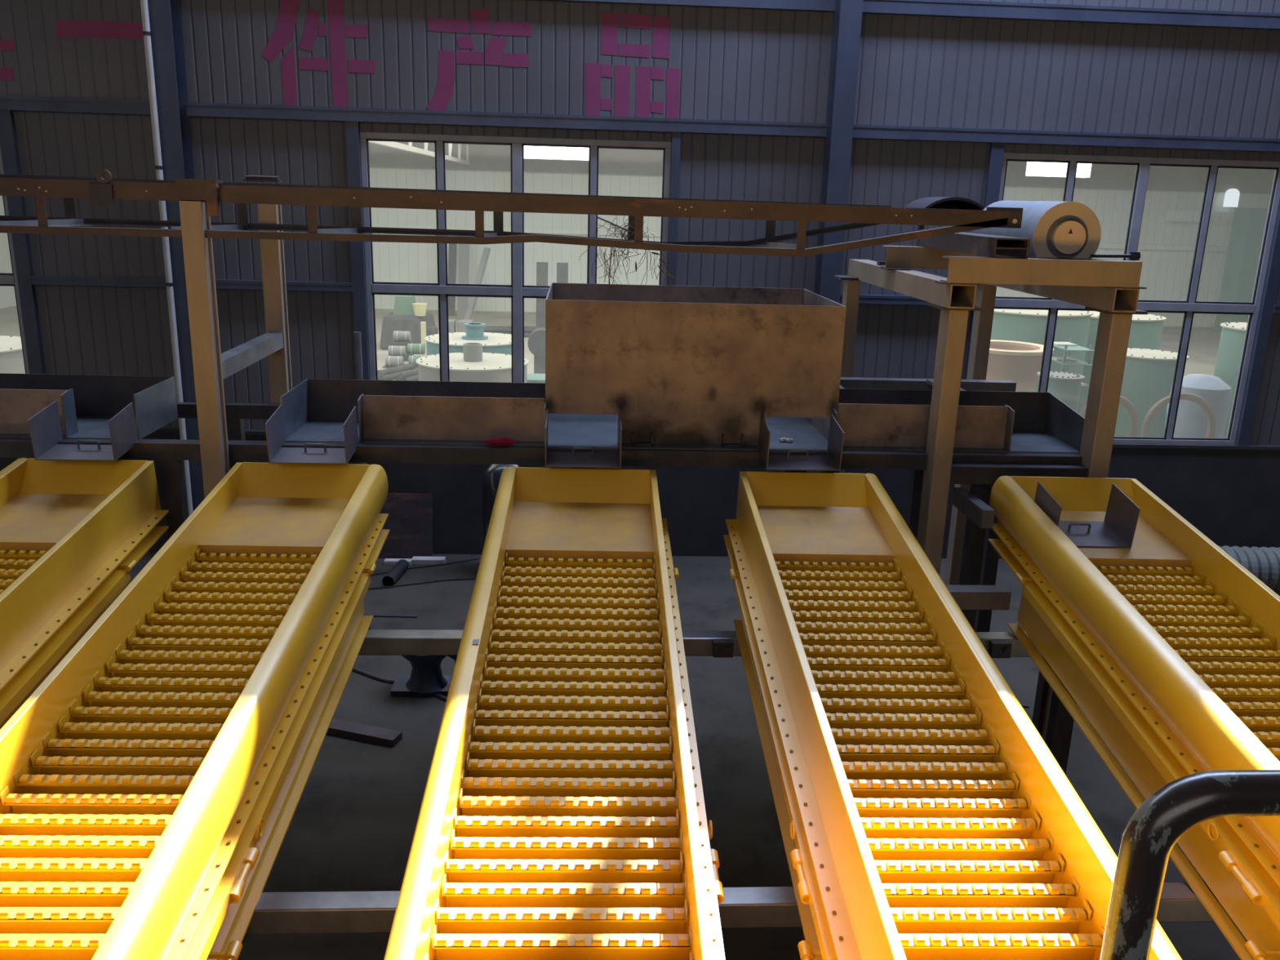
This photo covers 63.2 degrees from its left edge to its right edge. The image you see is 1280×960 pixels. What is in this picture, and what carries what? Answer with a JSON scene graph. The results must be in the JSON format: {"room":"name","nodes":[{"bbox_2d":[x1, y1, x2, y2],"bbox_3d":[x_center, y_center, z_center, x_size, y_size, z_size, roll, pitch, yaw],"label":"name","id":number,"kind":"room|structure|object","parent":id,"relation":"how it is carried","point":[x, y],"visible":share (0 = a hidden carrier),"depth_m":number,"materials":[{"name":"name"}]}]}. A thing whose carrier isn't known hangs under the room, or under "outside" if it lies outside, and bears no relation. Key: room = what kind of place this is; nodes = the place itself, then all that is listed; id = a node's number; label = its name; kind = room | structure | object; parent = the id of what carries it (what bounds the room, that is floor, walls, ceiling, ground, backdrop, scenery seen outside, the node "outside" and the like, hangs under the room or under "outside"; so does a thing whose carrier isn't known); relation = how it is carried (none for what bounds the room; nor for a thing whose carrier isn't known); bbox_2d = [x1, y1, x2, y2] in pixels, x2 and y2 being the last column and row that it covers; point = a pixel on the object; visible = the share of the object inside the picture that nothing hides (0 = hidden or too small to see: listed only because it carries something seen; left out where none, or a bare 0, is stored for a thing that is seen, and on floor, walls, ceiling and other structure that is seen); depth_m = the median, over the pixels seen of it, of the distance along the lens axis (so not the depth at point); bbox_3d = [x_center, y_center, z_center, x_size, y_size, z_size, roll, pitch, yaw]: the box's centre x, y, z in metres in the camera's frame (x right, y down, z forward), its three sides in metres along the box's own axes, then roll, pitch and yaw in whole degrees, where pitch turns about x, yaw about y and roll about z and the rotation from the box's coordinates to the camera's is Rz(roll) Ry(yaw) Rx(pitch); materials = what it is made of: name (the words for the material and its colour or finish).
{"room":"factory floor","nodes":[
{"label":"factory floor","id":0,"kind":"room"},
{"bbox_2d":[0,195,16,308],"bbox_3d":[-17.185,-4.954,19.480,0.100,5.350,22.000,1,15,-3],"label":"wall","id":1,"kind":"structure","parent":0,"point":[7,295],"depth_m":29.00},
{"bbox_2d":[0,0,1279,444],"bbox_3d":[0.006,-4.467,9.200,25.000,8.400,0.080,1,15,-3],"label":"wall","id":2,"kind":"structure","parent":0,"point":[734,64],"depth_m":9.52,"materials":[{"name":"metal"}]},
{"bbox_2d":[0,39,15,80],"bbox_3d":[-5.646,-3.662,9.059,0.424,0.335,0.002,1,15,-3],"label":"painted character","id":3,"kind":"object","parent":2,"relation":"attached to","point":[6,73],"visible":1,"depth_m":9.05,"materials":[{"name":"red paint"}]},
{"bbox_2d":[0,147,29,373],"bbox_3d":[-7.098,-1.861,9.494,2.820,2.780,0.082,1,15,-3],"label":"window","id":4,"kind":"structure","parent":2,"relation":"in","point":[6,279],"depth_m":9.54,"materials":[{"name":"blue metal"}]},
{"bbox_2d":[55,20,143,39],"bbox_3d":[-4.691,-3.917,9.043,0.750,0.146,0.002,1,15,-3],"label":"painted character","id":5,"kind":"object","parent":2,"relation":"attached to","point":[72,28],"visible":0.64,"depth_m":9.04,"materials":[{"name":"red paint"}]},
{"bbox_2d":[147,0,204,511],"bbox_3d":[-4.113,-2.786,9.251,0.200,7.300,0.265,1,15,-3],"label":"trim","id":6,"kind":"structure","parent":2,"relation":"attached to","point":[166,24],"depth_m":9.14,"materials":[{"name":"blue paint"}]},
{"bbox_2d":[261,0,375,107],"bbox_3d":[-2.840,-3.837,9.169,0.984,1.084,0.002,1,15,-3],"label":"painted character","id":7,"kind":"object","parent":2,"relation":"attached to","point":[283,33],"visible":1,"depth_m":9.17,"materials":[{"name":"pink paint"}]},
{"bbox_2d":[426,7,531,111],"bbox_3d":[-1.441,-3.718,9.281,0.940,0.922,0.002,1,15,-3],"label":"painted character","id":8,"kind":"object","parent":2,"relation":"attached to","point":[479,17],"visible":1,"depth_m":9.25,"materials":[{"name":"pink paint"}]},
{"bbox_2d":[360,132,671,382],"bbox_3d":[-1.159,-1.785,9.850,2.820,2.780,0.082,1,15,-3],"label":"window","id":9,"kind":"structure","parent":2,"relation":"in","point":[517,291],"depth_m":9.72,"materials":[{"name":"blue metal"}]},
{"bbox_2d":[585,12,679,118],"bbox_3d":[-0.059,-3.712,9.360,0.855,0.896,0.002,1,15,-3],"label":"painted character","id":10,"kind":"object","parent":2,"relation":"attached to","point":[660,37],"visible":1,"depth_m":9.37,"materials":[{"name":"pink paint"}]},
{"bbox_2d":[0,427,1279,559],"bbox_3d":[-0.128,0.146,10.454,25.000,1.235,0.215,1,15,-3],"label":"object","id":11,"kind":"structure","parent":2,"relation":"attached to","point":[1230,494],"depth_m":10.52,"materials":[{"name":"metal"}]},
{"bbox_2d":[0,95,1279,151],"bbox_3d":[-0.025,-3.234,9.457,25.000,0.115,0.075,1,15,-3],"label":"horizontal wall beam","id":12,"kind":"structure","parent":2,"relation":"attached to","point":[6,103],"depth_m":9.42,"materials":[{"name":"metal"}]},
{"bbox_2d":[0,110,1279,445],"bbox_3d":[0.268,-1.802,9.875,11.930,2.850,0.060,1,15,-3],"label":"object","id":13,"kind":"structure","parent":2,"relation":"attached to","point":[8,140],"depth_m":9.68,"materials":[{"name":"blue paint"}]},
{"bbox_2d":[31,275,1279,313],"bbox_3d":[3.426,-1.722,10.068,18.000,0.080,0.075,1,15,-3],"label":"trim","id":14,"kind":"structure","parent":2,"relation":"attached to","point":[36,279],"depth_m":9.61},
{"bbox_2d":[806,0,862,472],"bbox_3d":[1.798,-2.711,9.605,0.194,7.300,0.265,1,15,-3],"label":"column","id":15,"kind":"structure","parent":2,"relation":"attached to","point":[847,16],"depth_m":9.40,"materials":[{"name":"metal"}]},
{"bbox_2d":[533,0,1279,30],"bbox_3d":[0.005,-4.268,9.174,25.000,0.130,0.075,1,15,-3],"label":"trim","id":16,"kind":"structure","parent":2,"relation":"attached to","point":[943,8],"depth_m":9.35,"materials":[{"name":"metal"}]},
{"bbox_2d":[994,152,1279,444],"bbox_3d":[4.725,-1.711,10.203,2.770,2.780,0.082,1,15,-3],"label":"window","id":17,"kind":"structure","parent":2,"relation":"in","point":[1189,307],"depth_m":10.13,"materials":[{"name":"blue metal"}]},
{"bbox_2d":[0,305,1279,959],"bbox_3d":[2.195,0.099,13.499,38.000,0.150,38.700,1,15,-3],"label":"floor","id":18,"kind":"structure","parent":0,"point":[352,828],"depth_m":6.59,"materials":[{"name":"concrete"}]},
{"bbox_2d":[0,335,25,373],"bbox_3d":[-9.305,-1.325,14.276,1.960,1.540,1.960,1,15,-3],"label":"tank","id":19,"kind":"object","parent":18,"relation":"on","point":[11,359],"visible":0.26,"depth_m":13.98,"materials":[{"name":"metal"}]},
{"bbox_2d":[140,0,193,516],"bbox_3d":[-4.179,-2.729,9.037,0.062,7.300,0.062,1,15,-3],"label":"downpipe","id":20,"kind":"object","parent":18,"relation":"on","point":[144,3],"visible":0.66,"depth_m":9.19,"materials":[{"name":"beige plastic"}]},
{"bbox_2d":[178,200,292,497],"bbox_3d":[-2.304,0.073,6.252,0.220,3.470,1.430,1,15,-3],"label":"frame","id":21,"kind":"object","parent":18,"relation":"on","point":[211,366],"visible":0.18,"depth_m":5.46,"materials":[{"name":"metal"}]},
{"bbox_2d":[0,169,1022,256],"bbox_3d":[-1.289,-1.493,5.821,6.485,0.365,1.340,1,15,-3],"label":"frame","id":22,"kind":"object","parent":21,"relation":"on","point":[100,191],"visible":0.98,"depth_m":5.29,"materials":[{"name":"metal"}]},
{"bbox_2d":[578,216,679,295],"bbox_3d":[-0.057,-1.193,5.437,0.583,0.426,0.265,1,15,-3],"label":"dry twig tangle","id":23,"kind":"object","parent":22,"relation":"hanging from","point":[614,251],"visible":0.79,"depth_m":5.41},
{"bbox_2d":[353,331,371,576],"bbox_3d":[-2.523,-0.200,9.463,0.068,2.290,0.068,1,15,-3],"label":"pipe","id":24,"kind":"object","parent":18,"relation":"on","point":[357,335],"visible":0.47,"depth_m":9.19,"materials":[{"name":"grey metal"}]},
{"bbox_2d":[326,718,402,746],"bbox_3d":[-1.996,1.661,6.961,0.845,0.051,0.120,6,16,17],"label":"bar","id":25,"kind":"object","parent":18,"relation":"on","point":[362,732],"visible":0.64,"depth_m":6.88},
{"bbox_2d":[382,559,408,586],"bbox_3d":[-2.282,0.868,9.719,0.110,0.108,0.464,3,15,4],"label":"pipe offcut","id":26,"kind":"object","parent":18,"relation":"on","point":[398,569],"visible":1,"depth_m":9.63,"materials":[{"name":"metal"}]},
{"bbox_2d":[377,363,416,380],"bbox_3d":[-4.679,-2.070,19.993,0.225,0.214,1.088,9,17,25],"label":"bundle","id":27,"kind":"object","parent":18,"relation":"on","point":[392,373],"visible":0.6,"depth_m":19.79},
{"bbox_2d":[352,666,447,701],"bbox_3d":[-2.074,1.441,7.810,1.641,0.022,0.084,10,17,27],"label":"cable","id":28,"kind":"object","parent":18,"relation":"on","point":[385,680],"visible":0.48,"depth_m":7.70,"materials":[{"name":"rubber"}]},
{"bbox_2d":[382,340,417,368],"bbox_3d":[-4.813,-2.623,21.677,0.880,0.390,1.350,1,15,-3],"label":"pallet","id":29,"kind":"object","parent":18,"relation":"on","point":[395,343],"visible":0.25,"depth_m":21.90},
{"bbox_2d":[385,355,404,366],"bbox_3d":[-4.996,-2.414,21.178,0.340,0.226,0.226,1,15,-3],"label":"roll","id":30,"kind":"object","parent":29,"relation":"on","point":[390,361],"visible":0.88,"depth_m":21.09,"materials":[{"name":"grey paint"}]},
{"bbox_2d":[387,345,406,356],"bbox_3d":[-4.972,-2.640,21.325,0.340,0.226,0.226,1,15,-3],"label":"roll","id":31,"kind":"object","parent":30,"relation":"on","point":[393,350],"visible":0.95,"depth_m":21.23,"materials":[{"name":"grey paint"}]},
{"bbox_2d":[393,330,411,341],"bbox_3d":[-5.039,-3.046,22.041,0.340,0.226,0.226,1,15,-3],"label":"roll","id":32,"kind":"object","parent":29,"relation":"on","point":[398,335],"visible":1,"depth_m":21.95,"materials":[{"name":"grey paint"}]},
{"bbox_2d":[408,355,424,366],"bbox_3d":[-4.552,-2.435,21.302,0.340,0.226,0.226,1,15,-3],"label":"roll","id":33,"kind":"object","parent":29,"relation":"on","point":[411,359],"visible":0.44,"depth_m":21.20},
{"bbox_2d":[407,343,425,354],"bbox_3d":[-4.607,-2.701,21.433,0.340,0.226,0.226,1,15,-3],"label":"roll","id":34,"kind":"object","parent":33,"relation":"on","point":[412,348],"visible":1,"depth_m":21.34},
{"bbox_2d":[377,493,432,558],"bbox_3d":[-2.322,0.452,10.231,0.560,0.640,0.112,1,15,-3],"label":"sheet","id":35,"kind":"object","parent":18,"relation":"on","point":[409,522],"visible":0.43,"depth_m":10.23,"materials":[{"name":"metal"}]},
{"bbox_2d":[395,368,418,381],"bbox_3d":[-4.202,-2.051,19.973,0.229,0.214,1.370,7,16,20],"label":"bundle","id":36,"kind":"object","parent":18,"relation":"on","point":[411,375],"visible":0.25,"depth_m":19.51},
{"bbox_2d":[379,311,438,350],"bbox_3d":[-5.272,-3.452,23.993,1.241,0.740,1.358,1,15,-3],"label":"heap","id":37,"kind":"object","parent":18,"relation":"on","point":[391,322],"visible":0.49,"depth_m":23.42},
{"bbox_2d":[393,294,415,315],"bbox_3d":[-5.362,-4.002,23.785,0.480,0.415,0.500,1,15,-3],"label":"crate","id":38,"kind":"object","parent":37,"relation":"on","point":[402,304],"visible":0.79,"depth_m":23.57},
{"bbox_2d":[368,577,475,589],"bbox_3d":[-1.680,0.975,9.568,3.006,0.016,0.406,1,15,-2],"label":"cable","id":39,"kind":"object","parent":18,"relation":"on","point":[456,579],"visible":0.44,"depth_m":9.61,"materials":[{"name":"black rubber"}]},
{"bbox_2d":[390,655,457,696],"bbox_3d":[-1.422,1.341,7.560,0.740,0.385,0.380,1,15,-3],"label":"pedestal","id":40,"kind":"object","parent":18,"relation":"on","point":[426,678],"visible":0.33,"depth_m":7.48,"materials":[{"name":"metal"}]},
{"bbox_2d":[411,556,445,564],"bbox_3d":[-2.061,0.786,10.145,0.320,0.055,0.100,1,15,-3],"label":"strip","id":41,"kind":"object","parent":18,"relation":"on","point":[415,560],"visible":1,"depth_m":10.10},
{"bbox_2d":[447,243,457,315],"bbox_3d":[-5.486,-5.901,30.345,0.230,2.100,0.950,1,15,-3],"label":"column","id":42,"kind":"structure","parent":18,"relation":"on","point":[452,247],"depth_m":30.35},
{"bbox_2d":[457,235,469,315],"bbox_3d":[-5.149,-5.994,30.338,0.300,2.300,0.950,1,15,-3],"label":"sheet","id":43,"kind":"object","parent":18,"relation":"on","point":[464,249],"visible":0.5,"depth_m":30.32,"materials":[{"name":"grey paint"}]},
{"bbox_2d":[0,402,927,539],"bbox_3d":[-2.069,0.703,6.449,7.460,2.165,1.150,1,15,-3],"label":"support beam","id":44,"kind":"structure","parent":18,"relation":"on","point":[172,453],"depth_m":5.70,"materials":[{"name":"metal"}]},
{"bbox_2d":[0,373,178,439],"bbox_3d":[-4.137,-0.432,5.801,2.824,0.250,0.568,1,15,-3],"label":"launder","id":45,"kind":"object","parent":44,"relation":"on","point":[86,403],"visible":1,"depth_m":5.97,"materials":[{"name":"metal"}]},
{"bbox_2d":[27,400,137,461],"bbox_3d":[-2.903,-0.258,5.440,0.400,0.255,0.321,1,15,-3],"label":"insert","id":46,"kind":"object","parent":45,"relation":"attached to","point":[45,428],"visible":1,"depth_m":5.43,"materials":[{"name":"metal"}]},
{"bbox_2d":[280,378,545,445],"bbox_3d":[-1.256,-0.396,5.974,1.422,0.250,0.568,1,15,-3],"label":"launder","id":47,"kind":"object","parent":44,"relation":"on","point":[314,410],"visible":0.85,"depth_m":5.81,"materials":[{"name":"metal"}]},
{"bbox_2d":[265,404,358,464],"bbox_3d":[-1.730,-0.243,5.510,0.400,0.255,0.321,1,15,-3],"label":"insert","id":48,"kind":"object","parent":47,"relation":"attached to","point":[274,427],"visible":1,"depth_m":5.50,"materials":[{"name":"metal"}]},
{"bbox_2d":[482,436,516,445],"bbox_3d":[-0.771,-0.211,5.716,0.181,0.051,0.052,-3,16,-15],"label":"wrapper","id":49,"kind":"object","parent":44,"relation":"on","point":[500,441],"visible":1,"depth_m":5.70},
{"bbox_2d":[544,282,846,451],"bbox_3d":[0.272,-0.714,6.263,1.649,0.797,1.208,1,15,-3],"label":"hopper","id":50,"kind":"object","parent":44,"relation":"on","point":[690,367],"visible":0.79,"depth_m":5.79,"materials":[{"name":"metal"}]},
{"bbox_2d":[545,408,622,467],"bbox_3d":[-0.304,-0.225,5.595,0.400,0.255,0.321,1,15,-3],"label":"insert","id":51,"kind":"object","parent":50,"relation":"attached to","point":[573,459],"visible":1,"depth_m":5.59,"materials":[{"name":"metal"}]},
{"bbox_2d":[757,413,844,471],"bbox_3d":[0.870,-0.211,5.666,0.400,0.255,0.321,1,15,-3],"label":"insert","id":52,"kind":"object","parent":50,"relation":"attached to","point":[831,462],"visible":1,"depth_m":5.66,"materials":[{"name":"metal"}]},
{"bbox_2d":[416,342,528,382],"bbox_3d":[-2.494,-1.375,15.581,1.660,1.330,1.660,1,15,-3],"label":"tank","id":53,"kind":"object","parent":18,"relation":"on","point":[473,365],"visible":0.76,"depth_m":15.06,"materials":[{"name":"metal"}]},
{"bbox_2d":[424,322,524,355],"bbox_3d":[-2.845,-2.036,17.976,1.700,1.320,1.700,1,15,-3],"label":"tank","id":54,"kind":"object","parent":18,"relation":"on","point":[495,343],"visible":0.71,"depth_m":17.61,"materials":[{"name":"teal paint"}]},
{"bbox_2d":[464,247,490,319],"bbox_3d":[-4.438,-5.302,28.361,0.160,1.997,1.118,9,17,25],"label":"beam","id":55,"kind":"structure","parent":18,"relation":"on","point":[481,270],"depth_m":28.36,"materials":[{"name":"grey paint"}]},
{"bbox_2d":[481,464,519,539],"bbox_3d":[-1.282,0.358,9.811,0.446,1.119,0.430,1,15,-3],"label":"wrapped bundle","id":56,"kind":"object","parent":18,"relation":"on","point":[493,473],"visible":0.13,"depth_m":9.59,"materials":[{"name":"black plastic"}]},
{"bbox_2d":[527,328,545,373],"bbox_3d":[-1.889,-2.396,19.983,0.520,1.010,0.350,1,15,-3],"label":"machine housing","id":57,"kind":"object","parent":18,"relation":"on","point":[536,340],"visible":0.59,"depth_m":19.78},
{"bbox_2d":[535,262,547,326],"bbox_3d":[-2.584,-4.837,27.425,0.300,1.750,0.450,1,15,-3],"label":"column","id":58,"kind":"structure","parent":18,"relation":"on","point":[541,267],"depth_m":27.39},
{"bbox_2d":[556,262,568,283],"bbox_3d":[-2.055,-4.830,27.457,0.300,1.750,0.450,1,15,-3],"label":"sheet","id":59,"kind":"object","parent":18,"relation":"on","point":[562,268],"visible":0.36,"depth_m":27.41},
{"bbox_2d":[358,629,1076,775],"bbox_3d":[-0.446,1.437,5.460,6.600,1.362,0.100,1,15,-3],"label":"support beam","id":60,"kind":"structure","parent":18,"relation":"on","point":[376,642],"depth_m":5.29,"materials":[{"name":"metal"}]},
{"bbox_2d":[0,457,168,729],"bbox_3d":[-2.853,1.056,3.545,0.891,1.219,4.456,1,15,-2],"label":"trough","id":61,"kind":"object","parent":60,"relation":"on","point":[73,533],"visible":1,"depth_m":4.91,"materials":[{"name":"yellow paint"}]},
{"bbox_2d":[0,462,390,959],"bbox_3d":[-1.717,1.076,3.592,0.943,1.219,4.456,1,15,-2],"label":"trough","id":62,"kind":"object","parent":60,"relation":"on","point":[153,784],"visible":1,"depth_m":3.70,"materials":[{"name":"yellow paint"}]},
{"bbox_2d":[711,638,733,657],"bbox_3d":[0.420,0.854,5.263,0.100,0.080,0.085,1,15,-3],"label":"bracket","id":63,"kind":"object","parent":60,"relation":"attached to","point":[722,647],"visible":1,"depth_m":5.25,"materials":[{"name":"metal"}]},
{"bbox_2d":[723,471,1182,959],"bbox_3d":[0.956,1.123,3.703,0.927,1.219,4.456,1,15,-2],"label":"trough","id":64,"kind":"object","parent":60,"relation":"on","point":[922,813],"visible":0.99,"depth_m":3.68,"materials":[{"name":"yellow paint"}]},
{"bbox_2d":[987,640,1012,657],"bbox_3d":[1.853,0.872,5.349,0.100,0.080,0.085,1,15,-3],"label":"bracket","id":65,"kind":"object","parent":60,"relation":"attached to","point":[997,648],"visible":0.95,"depth_m":5.33,"materials":[{"name":"metal"}]},
{"bbox_2d":[246,881,1233,934],"bbox_3d":[-0.353,2.012,3.796,6.600,1.138,0.100,1,15,-3],"label":"support beam","id":66,"kind":"structure","parent":18,"relation":"on","point":[753,907],"depth_m":3.62,"materials":[{"name":"metal"}]},
{"bbox_2d":[383,466,724,959],"bbox_3d":[-0.245,1.102,3.653,0.994,1.219,4.456,1,15,-2],"label":"trough","id":67,"kind":"object","parent":66,"relation":"on","point":[562,813],"visible":1,"depth_m":3.58,"materials":[{"name":"yellow paint"}]},
{"bbox_2d":[988,475,1279,959],"bbox_3d":[2.422,1.150,3.763,0.944,1.219,4.456,1,15,-2],"label":"trough","id":68,"kind":"object","parent":66,"relation":"on","point":[1168,646],"visible":0.94,"depth_m":4.48,"materials":[{"name":"yellow paint"}]},
{"bbox_2d":[1034,481,1140,547],"bbox_3d":[2.265,0.175,5.310,0.400,0.261,0.325,1,15,-2],"label":"insert","id":69,"kind":"object","parent":68,"relation":"on","point":[1117,530],"visible":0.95,"depth_m":5.31,"materials":[{"name":"metal"}]},
{"bbox_2d":[798,377,1016,472],"bbox_3d":[1.799,0.534,7.063,1.450,2.385,0.680,1,15,-3],"label":"frame","id":70,"kind":"object","parent":18,"relation":"on","point":[845,382],"visible":0.2,"depth_m":7.00,"materials":[{"name":"grey metal"}]},
{"bbox_2d":[945,584,1011,609],"bbox_3d":[1.574,1.336,5.557,0.600,1.620,0.100,1,15,-3],"label":"tie beam","id":71,"kind":"structure","parent":18,"relation":"on","point":[966,597],"depth_m":5.32,"materials":[{"name":"grey metal"}]},
{"bbox_2d":[833,245,1147,742],"bbox_3d":[1.995,0.179,6.716,1.220,3.262,2.280,1,15,-3],"label":"stand","id":72,"kind":"object","parent":18,"relation":"on","point":[1110,288],"visible":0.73,"depth_m":5.74,"materials":[{"name":"metal"}]},
{"bbox_2d":[876,196,984,265],"bbox_3d":[1.889,-1.651,6.897,0.695,0.440,0.450,1,15,-3],"label":"guard","id":73,"kind":"object","parent":72,"relation":"on","point":[933,202],"visible":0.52,"depth_m":6.80,"materials":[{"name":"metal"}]},
{"bbox_2d":[918,229,1030,258],"bbox_3d":[1.863,-1.345,5.900,0.180,0.100,1.230,1,15,-3],"label":"stub","id":74,"kind":"object","parent":72,"relation":"on","point":[977,244],"visible":0.84,"depth_m":5.58,"materials":[{"name":"metal"}]},
{"bbox_2d":[973,200,1140,260],"bbox_3d":[2.316,-1.391,5.897,0.557,0.364,1.080,1,15,-3],"label":"roller","id":75,"kind":"object","parent":72,"relation":"on","point":[1065,230],"visible":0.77,"depth_m":5.46,"materials":[{"name":"metal"}]},
{"bbox_2d":[906,451,1082,735],"bbox_3d":[2.143,0.756,6.702,0.900,2.165,1.150,1,15,-3],"label":"trestle","id":76,"kind":"object","parent":18,"relation":"on","point":[980,559],"visible":0.12,"depth_m":6.07,"materials":[{"name":"metal"}]},
{"bbox_2d":[836,388,1084,453],"bbox_3d":[1.829,-0.356,6.159,1.440,0.250,0.568,1,15,-3],"label":"launder","id":77,"kind":"object","parent":76,"relation":"on","point":[869,420],"visible":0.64,"depth_m":5.99,"materials":[{"name":"metal"}]},
{"bbox_2d":[986,339,1053,391],"bbox_3d":[5.013,-1.045,14.538,1.240,1.665,1.240,1,15,-3],"label":"tank","id":78,"kind":"object","parent":18,"relation":"on","point":[1020,362],"visible":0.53,"depth_m":13.92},
{"bbox_2d":[991,308,1093,391],"bbox_3d":[6.097,-1.718,16.491,1.760,1.992,1.760,1,15,-3],"label":"tank","id":79,"kind":"object","parent":18,"relation":"on","point":[1029,326],"visible":0.27,"depth_m":15.61,"materials":[{"name":"metal"}]},
{"bbox_2d":[1036,371,1084,412],"bbox_3d":[5.247,-0.598,13.220,0.560,1.512,0.560,1,15,-3],"label":"tank","id":80,"kind":"object","parent":18,"relation":"on","point":[1065,386],"visible":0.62,"depth_m":12.86,"materials":[{"name":"metal"}]},
{"bbox_2d":[1051,338,1094,410],"bbox_3d":[6.079,-1.147,14.995,0.400,1.680,0.760,1,15,-3],"label":"rack","id":81,"kind":"object","parent":18,"relation":"on","point":[1065,348],"visible":0.37,"depth_m":14.60,"materials":[{"name":"metal"}]},
{"bbox_2d":[1051,356,1092,365],"bbox_3d":[6.095,-1.699,14.845,0.400,0.014,0.760,1,15,-3],"label":"shelf","id":82,"kind":"object","parent":81,"relation":"attached to","point":[1064,362],"depth_m":14.57,"materials":[{"name":"green paint"}]},
{"bbox_2d":[1053,345,1094,351],"bbox_3d":[6.101,-1.891,14.792,0.400,0.014,0.760,1,15,-3],"label":"shelf","id":83,"kind":"object","parent":81,"relation":"attached to","point":[1065,348],"depth_m":14.54,"materials":[{"name":"green paint"}]},
{"bbox_2d":[1079,395,1138,436],"bbox_3d":[5.789,-0.422,12.987,0.790,1.325,0.200,1,15,-3],"label":"hoop","id":84,"kind":"object","parent":18,"relation":"on","point":[1123,401],"visible":0.28,"depth_m":12.86},
{"bbox_2d":[1077,311,1166,413],"bbox_3d":[7.759,-1.797,17.186,1.420,1.872,1.420,1,15,-3],"label":"tank","id":85,"kind":"object","parent":18,"relation":"on","point":[1146,330],"visible":0.26,"depth_m":16.50,"materials":[{"name":"metal"}]},
{"bbox_2d":[1114,347,1189,437],"bbox_3d":[7.181,-1.052,14.970,1.060,1.572,1.060,1,15,-3],"label":"tank","id":86,"kind":"object","parent":18,"relation":"on","point":[1148,374],"visible":0.5,"depth_m":14.48,"materials":[{"name":"metal"}]},
{"bbox_2d":[1140,392,1215,438],"bbox_3d":[6.599,-0.393,12.833,0.930,1.395,0.200,1,15,-3],"label":"hoop","id":87,"kind":"object","parent":18,"relation":"on","point":[1211,430],"visible":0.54,"depth_m":12.68},
{"bbox_2d":[1164,373,1231,438],"bbox_3d":[7.256,-0.646,13.631,0.720,1.500,0.702,1,15,-3],"label":"tank","id":88,"kind":"object","parent":18,"relation":"on","point":[1191,419],"visible":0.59,"depth_m":13.29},
{"bbox_2d":[1213,321,1247,438],"bbox_3d":[8.771,-1.160,14.718,1.300,2.002,1.300,1,15,-3],"label":"tank","id":89,"kind":"object","parent":18,"relation":"on","point":[1233,334],"visible":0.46,"depth_m":14.46,"materials":[{"name":"metal"}]},
{"bbox_2d":[1213,207,1267,331],"bbox_3d":[18.317,-6.277,31.289,1.090,3.660,0.820,1,15,-3],"label":"tall cabinet","id":90,"kind":"object","parent":18,"relation":"on","point":[1248,224],"visible":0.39,"depth_m":30.97,"materials":[{"name":"green paint"}]},
{"bbox_2d":[1217,545,1279,594],"bbox_3d":[7.001,0.873,10.005,4.031,0.451,0.494,1,15,-3],"label":"duct","id":91,"kind":"object","parent":18,"relation":"on","point":[1264,562],"visible":0.29,"depth_m":9.75,"materials":[{"name":"grey fabric"}]},
{"bbox_2d":[369,166,1271,327],"bbox_3d":[1.229,-7.641,31.257,38.000,5.350,0.100,1,15,-3],"label":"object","id":92,"kind":"structure","parent":0,"point":[1166,274],"depth_m":31.36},
{"bbox_2d":[371,223,1228,251],"bbox_3d":[1.229,-7.367,31.203,38.000,0.150,0.150,1,15,-3],"label":"trim","id":93,"kind":"structure","parent":92,"relation":"attached to","point":[535,230],"depth_m":30.96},
{"bbox_2d":[368,141,1275,194],"bbox_3d":[1.297,-9.541,30.530,38.000,1.200,0.300,1,15,-3],"label":"trim","id":94,"kind":"structure","parent":92,"relation":"attached to","point":[481,157],"depth_m":30.50,"materials":[{"name":"grey paint"}]},
{"bbox_2d":[1222,188,1239,207],"bbox_3d":[17.935,-8.554,31.534,0.400,0.540,0.100,1,15,-3],"label":"arched window","id":95,"kind":"structure","parent":92,"relation":"in","point":[1231,199],"depth_m":31.50,"materials":[{"name":"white glass"}]},
{"bbox_2d":[1165,210,1234,222],"bbox_3d":[17.045,-7.986,31.562,2.200,0.300,0.050,1,15,-3],"label":"board","id":96,"kind":"object","parent":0,"point":[1171,215],"visible":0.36,"depth_m":31.53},
{"bbox_3d":[1.903,-7.353,19.948,38.000,0.100,21.900,1,15,-3],"label":"ceiling","id":97,"kind":"structure","parent":0,"visible":0},
{"bbox_2d":[368,140,469,164],"bbox_3d":[-4.253,-6.796,19.910,0.090,1.090,18.050,1,15,-3],"label":"skylight","id":98,"kind":"object","parent":97,"relation":"attached to","point":[409,148],"visible":0.23,"depth_m":20.57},
{"bbox_2d":[524,146,589,159],"bbox_3d":[-1.337,-5.776,16.512,1.200,1.310,0.260,1,15,-3],"label":"hanging lamp","id":99,"kind":"object","parent":97,"relation":"hanging from","point":[530,152],"visible":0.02,"depth_m":16.57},
{"bbox_2d":[1025,161,1091,177],"bbox_3d":[6.917,-5.657,17.011,1.060,1.340,0.260,1,15,-3],"label":"hanging lamp","id":100,"kind":"object","parent":97,"relation":"hanging from","point":[1033,168],"visible":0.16,"depth_m":17.06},
{"bbox_3d":[0.478,1.683,0.023,8.000,0.050,2.700,1,15,-3],"label":"floor","id":101,"kind":"structure","parent":0,"visible":0},
{"bbox_2d":[1099,769,1279,959],"bbox_3d":[0.980,0.816,1.132,1.088,1.125,0.041,1,15,-3],"label":"handrail","id":102,"kind":"object","parent":101,"relation":"on","point":[1150,834],"visible":1,"depth_m":0.96,"materials":[{"name":"metal"}]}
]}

